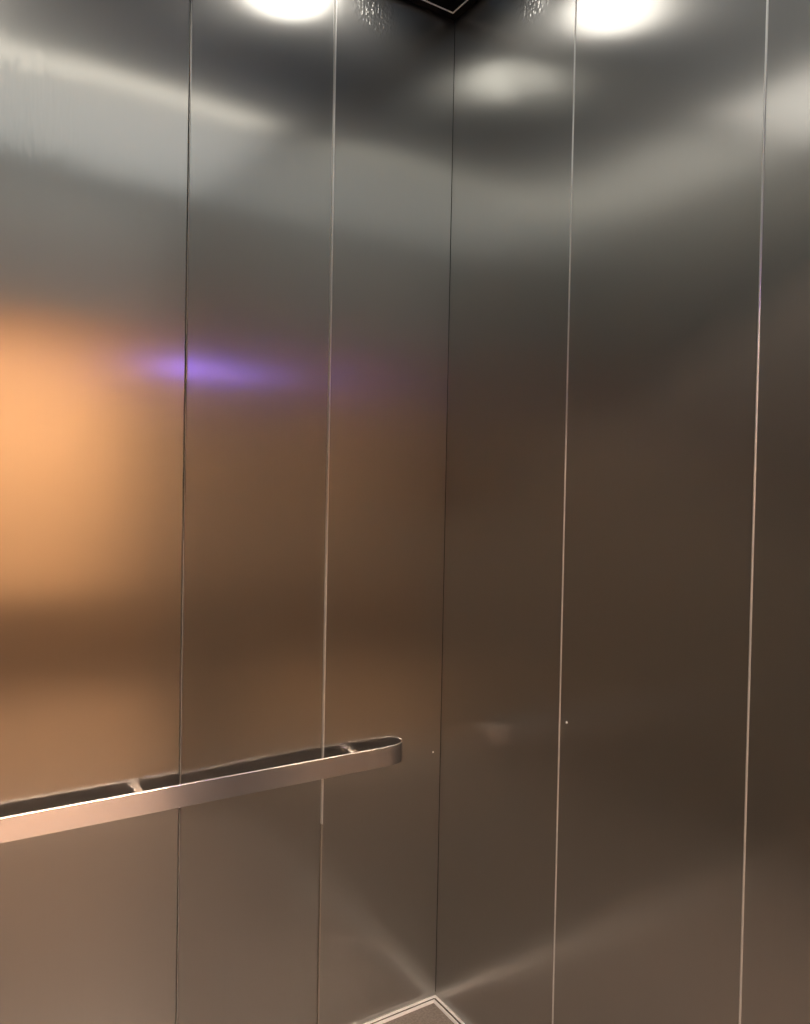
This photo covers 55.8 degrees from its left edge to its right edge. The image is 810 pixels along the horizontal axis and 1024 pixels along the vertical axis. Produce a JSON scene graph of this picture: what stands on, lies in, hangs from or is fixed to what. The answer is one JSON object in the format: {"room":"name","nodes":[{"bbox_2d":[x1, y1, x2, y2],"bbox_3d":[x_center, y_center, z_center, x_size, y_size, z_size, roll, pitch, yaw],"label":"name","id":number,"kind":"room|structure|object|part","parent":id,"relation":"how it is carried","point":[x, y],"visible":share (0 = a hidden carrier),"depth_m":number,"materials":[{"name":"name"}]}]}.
{"room":"elevator interior","nodes":[
{"label":"elevator interior","id":0,"kind":"room"},
{"bbox_2d":[0,0,454,1023],"bbox_3d":[-0.606,-0.029,1.691,1.670,2.765,0.055,0,1,-32],"label":"wall","id":1,"kind":"structure","parent":0,"point":[225,225],"depth_m":1.77,"materials":[{"name":"grey metal"}]},
{"bbox_3d":[-0.693,-0.003,1.618,0.442,2.700,0.012,0,1,-32],"label":"panel","id":2,"kind":"part","parent":1,"relation":"part of","materials":[{"name":"metal"}]},
{"bbox_2d":[0,738,402,842],"bbox_3d":[-0.595,0.630,1.665,1.410,0.051,0.043,0,1,-32],"label":"handrail","id":3,"kind":"object","parent":1,"relation":"attached to","point":[139,802],"visible":1,"depth_m":1.71,"materials":[{"name":"metal"}]},
{"bbox_3d":[-0.351,0.000,1.834,0.359,2.700,0.012,0,1,-34],"label":"panel","id":4,"kind":"part","parent":1,"relation":"part of","materials":[{"name":"metal"}]},
{"bbox_3d":[-0.045,0.003,2.028,0.360,2.700,0.012,0,1,-32],"label":"panel","id":5,"kind":"part","parent":1,"relation":"part of","materials":[{"name":"metal"}]},
{"bbox_2d":[364,995,434,1023],"bbox_3d":[-0.615,1.351,1.688,1.670,0.007,0.018,0,1,-32],"label":"baseboard","id":6,"kind":"structure","parent":1,"relation":"attached to","point":[393,1015],"depth_m":2.07,"materials":[{"name":"white metal"}]},
{"bbox_2d":[383,991,458,1023],"bbox_3d":[-0.139,1.402,0.937,1.710,0.050,1.840,0,1,-32],"label":"floor","id":7,"kind":"structure","parent":0,"point":[429,1014],"depth_m":2.06,"materials":[{"name":"grey plastic"}]},
{"bbox_2d":[407,0,477,20],"bbox_3d":[-0.086,-1.382,0.888,1.710,0.110,1.840,0,1,-32],"label":"ceiling","id":8,"kind":"structure","parent":0,"point":[451,9],"depth_m":2.04,"materials":[{"name":"black"}]},
{"bbox_2d":[436,0,809,1023],"bbox_3d":[0.613,0.000,1.372,0.052,2.765,1.800,0,1,-32],"label":"wall","id":9,"kind":"structure","parent":0,"point":[624,809],"depth_m":1.57,"materials":[{"name":"grey metal"}]},
{"bbox_2d":[434,995,464,1023],"bbox_3d":[0.559,1.379,1.378,0.018,0.007,1.800,0,1,-32],"label":"baseboard","id":10,"kind":"structure","parent":9,"relation":"attached to","point":[437,1001],"depth_m":2.08,"materials":[{"name":"white metal"}]},
{"bbox_3d":[0.240,0.010,1.927,0.012,2.700,0.462,0,1,-32],"label":"panel","id":11,"kind":"part","parent":9,"relation":"part of","materials":[{"name":"metal"}]},
{"bbox_3d":[0.489,0.022,1.534,0.012,2.700,0.461,0,1,-32],"label":"panel","id":12,"kind":"part","parent":9,"relation":"part of","materials":[{"name":"metal"}]},
{"bbox_3d":[0.737,0.033,1.142,0.012,2.700,0.461,0,1,-32],"label":"panel","id":13,"kind":"part","parent":9,"relation":"part of","materials":[{"name":"metal"}]}
]}

